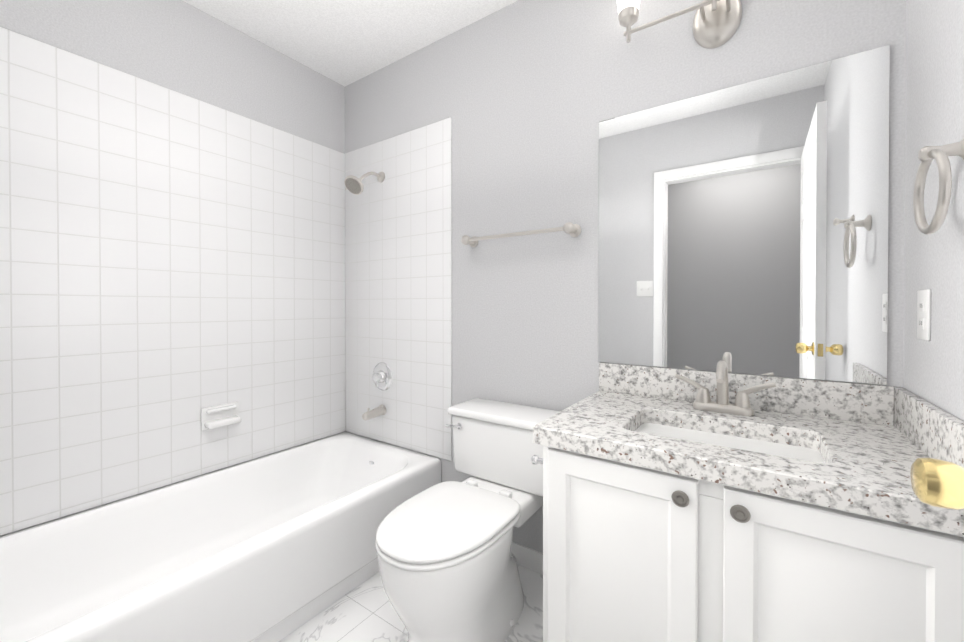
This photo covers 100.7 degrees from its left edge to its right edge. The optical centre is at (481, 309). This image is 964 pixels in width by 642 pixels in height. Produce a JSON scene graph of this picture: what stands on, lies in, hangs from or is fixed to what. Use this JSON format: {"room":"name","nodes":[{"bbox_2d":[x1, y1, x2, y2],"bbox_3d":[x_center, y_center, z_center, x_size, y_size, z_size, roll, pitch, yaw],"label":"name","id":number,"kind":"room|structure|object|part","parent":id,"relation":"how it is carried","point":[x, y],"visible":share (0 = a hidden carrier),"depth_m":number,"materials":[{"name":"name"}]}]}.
{"room":"bathroom","nodes":[
{"label":"bathroom","id":0,"kind":"room"},
{"bbox_2d":[0,0,345,536],"bbox_3d":[-1.326,-0.114,1.773,0.100,2.440,1.820,0,1,35],"label":"wall","id":1,"kind":"structure","parent":0,"point":[183,47],"depth_m":1.76,"materials":[{"name":"paint"}]},
{"bbox_2d":[0,27,345,535],"bbox_3d":[-1.282,-0.094,1.742,0.008,1.669,1.620,0,1,35],"label":"wall tile","id":2,"kind":"structure","parent":1,"relation":"attached to","point":[172,263],"depth_m":1.62,"materials":[{"name":"white tile"}]},
{"bbox_2d":[201,402,240,430],"bbox_3d":[-1.185,0.491,1.826,0.062,0.100,0.156,0,1,35],"label":"soap dish","id":3,"kind":"object","parent":2,"relation":"attached to","point":[217,416],"visible":1,"depth_m":1.82,"materials":[{"name":"white ceramic"}]},
{"bbox_2d":[183,0,517,86],"bbox_3d":[-0.167,-1.372,0.275,3.700,0.100,2.950,0,1,35],"label":"ceiling","id":4,"kind":"structure","parent":0,"point":[344,43],"depth_m":1.88,"materials":[{"name":"paint"}]},
{"bbox_2d":[279,564,542,641],"bbox_3d":[-0.167,1.168,0.295,3.700,0.100,2.950,0,1,35],"label":"floor","id":5,"kind":"structure","parent":0,"point":[364,611],"depth_m":1.43,"materials":[{"name":"tile"}]},
{"bbox_2d":[0,432,440,641],"bbox_3d":[-0.971,0.925,1.535,0.759,0.365,1.614,0,1,35],"label":"bathtub","id":6,"kind":"object","parent":5,"relation":"on","point":[277,547],"visible":0.88,"depth_m":1.45,"materials":[{"name":"white ceramic"}]},
{"bbox_2d":[375,398,560,641],"bbox_3d":[-0.032,0.759,1.393,0.496,0.701,0.760,0,1,35],"label":"toilet","id":7,"kind":"object","parent":5,"relation":"on","point":[448,567],"visible":0.9,"depth_m":1.26,"materials":[{"name":"white ceramic"}]},
{"bbox_3d":[-0.120,0.685,1.270,0.364,0.016,0.457,0,1,35],"label":"seat","id":8,"kind":"part","parent":7,"relation":"part of","materials":[{"name":"white plastic"}]},
{"bbox_3d":[-0.118,0.665,1.273,0.360,0.021,0.461,0,1,35],"label":"lid","id":9,"kind":"part","parent":7,"relation":"part of","materials":[{"name":"white plastic"}]},
{"bbox_3d":[-0.115,0.475,1.630,0.063,0.024,0.028,0,1,35],"label":"lever","id":10,"kind":"part","parent":7,"relation":"part of","materials":[{"name":"silver metal"}]},
{"bbox_3d":[0.118,0.558,1.608,0.478,0.242,0.197,0,1,35],"label":"tank","id":11,"kind":"part","parent":7,"relation":"part of","materials":[{"name":"white ceramic"}]},
{"bbox_3d":[0.117,0.422,1.606,0.496,0.031,0.216,0,1,35],"label":"tank lid","id":12,"kind":"part","parent":7,"relation":"part of","materials":[{"name":"white ceramic"}]},
{"bbox_2d":[531,360,963,641],"bbox_3d":[0.601,0.632,1.080,0.870,0.959,0.575,0,1,35],"label":"bathroom vanity","id":13,"kind":"object","parent":5,"relation":"on","point":[721,504],"visible":1,"depth_m":0.88,"materials":[{"name":"white paint"}]},
{"bbox_3d":[0.179,0.446,1.169,0.071,0.043,0.044,0,1,35],"label":"paper post","id":14,"kind":"part","parent":13,"relation":"part of","materials":[{"name":"silver metal"}]},
{"bbox_3d":[0.323,0.680,0.968,0.352,0.615,0.018,0,1,35],"label":"door","id":15,"kind":"part","parent":13,"relation":"part of","materials":[{"name":"white paint"}]},
{"bbox_2d":[675,360,775,415],"bbox_3d":[0.710,0.231,1.183,0.262,0.158,0.140,0,1,35],"label":"faucet","id":16,"kind":"object","parent":13,"relation":"on","point":[703,405],"depth_m":1.20,"materials":[{"name":"silver metal"}]},
{"bbox_3d":[0.499,0.686,0.870,0.797,0.654,0.019,0,1,35],"label":"frame","id":17,"kind":"part","parent":13,"relation":"part of","materials":[{"name":"white paint"}]},
{"bbox_3d":[0.653,0.682,0.740,0.352,0.615,0.018,0,1,35],"label":"door","id":18,"kind":"part","parent":13,"relation":"part of","materials":[{"name":"white paint"}]},
{"bbox_2d":[345,0,905,552],"bbox_3d":[0.220,-0.114,1.750,2.470,2.440,0.100,0,1,35],"label":"wall","id":19,"kind":"structure","parent":0,"point":[527,96],"depth_m":1.65,"materials":[{"name":"paint"}]},
{"bbox_2d":[345,117,451,460],"bbox_3d":[-0.484,-0.098,2.171,0.817,1.669,0.008,0,1,35],"label":"wall tile","id":20,"kind":"structure","parent":19,"relation":"attached to","point":[398,270],"depth_m":2.12,"materials":[{"name":"white tile"}]},
{"bbox_2d":[344,172,384,194],"bbox_3d":[-0.629,-0.681,2.126,0.123,0.162,0.222,0,1,35],"label":"shower head","id":21,"kind":"object","parent":20,"relation":"attached to","point":[354,185],"visible":1,"depth_m":2.06},
{"bbox_2d":[362,404,385,420],"bbox_3d":[-0.588,0.559,2.164,0.060,0.062,0.136,0,1,35],"label":"tub spout","id":22,"kind":"object","parent":20,"relation":"attached to","point":[375,412],"visible":1,"depth_m":2.15,"materials":[{"name":"silver metal"}]},
{"bbox_2d":[372,362,391,389],"bbox_3d":[-0.568,0.373,2.192,0.156,0.156,0.058,0,1,35],"label":"shower valve","id":23,"kind":"object","parent":20,"relation":"attached to","point":[382,376],"visible":1,"depth_m":2.18,"materials":[{"name":"silver metal"}]},
{"bbox_2d":[461,222,580,246],"bbox_3d":[0.142,-0.313,1.690,0.547,0.052,0.082,0,1,35],"label":"towel rail","id":24,"kind":"object","parent":19,"relation":"attached to","point":[572,229],"visible":1,"depth_m":1.63,"materials":[{"name":"silver metal"}]},
{"bbox_2d":[511,542,542,574],"bbox_3d":[0.136,1.064,1.749,0.785,0.085,0.012,0,1,35],"label":"baseboard","id":25,"kind":"structure","parent":19,"relation":"attached to","point":[529,558],"depth_m":1.70,"materials":[{"name":"white paint"}]},
{"bbox_2d":[617,0,741,48],"bbox_3d":[0.726,-1.010,1.244,0.610,0.310,0.144,0,1,35],"label":"sconce","id":26,"kind":"object","parent":19,"relation":"attached to","point":[716,23],"visible":1,"depth_m":1.29,"materials":[{"name":"silver metal"}]},
{"bbox_2d":[598,45,889,384],"bbox_3d":[0.771,-0.255,1.302,0.790,0.915,0.005,0,1,35],"label":"mirror","id":27,"kind":"object","parent":19,"relation":"attached to","point":[743,228],"visible":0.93,"depth_m":1.24,"materials":[{"name":"clear glass"}]},
{"bbox_2d":[903,0,963,420],"bbox_3d":[0.677,-0.102,0.328,0.100,2.440,1.720,0,1,35],"label":"wall","id":28,"kind":"structure","parent":0,"point":[933,370],"depth_m":0.88,"materials":[{"name":"paint"}]},
{"bbox_2d":[917,289,930,340],"bbox_3d":[1.025,0.013,0.927,0.008,0.116,0.072,0,1,35],"label":"electrical outlet","id":29,"kind":"object","parent":28,"relation":"attached to","point":[923,314],"visible":1,"depth_m":0.92,"materials":[{"name":"white plastic"}]},
{"bbox_2d":[913,138,963,233],"bbox_3d":[0.864,-0.233,0.745,0.067,0.182,0.157,0,1,35],"label":"towel ring","id":30,"kind":"object","parent":28,"relation":"attached to","point":[927,155],"visible":1,"depth_m":0.73,"materials":[{"name":"silver metal"}]},
{"bbox_3d":[0.113,0.107,-0.265,0.012,2.030,0.100,0,1,35],"label":"trim","id":31,"kind":"structure","parent":0,"visible":0},
{"bbox_3d":[0.361,0.101,0.120,0.035,2.012,0.808,0,1,35],"label":"door","id":32,"kind":"structure","parent":31,"relation":"attached to","visible":0},
{"bbox_2d":[910,457,963,509],"bbox_3d":[0.566,0.192,0.416,0.167,0.062,0.092,0,1,35],"label":"door knob","id":33,"kind":"object","parent":32,"relation":"attached to","point":[939,483],"depth_m":0.43,"materials":[{"name":"gold metal"}]}
]}

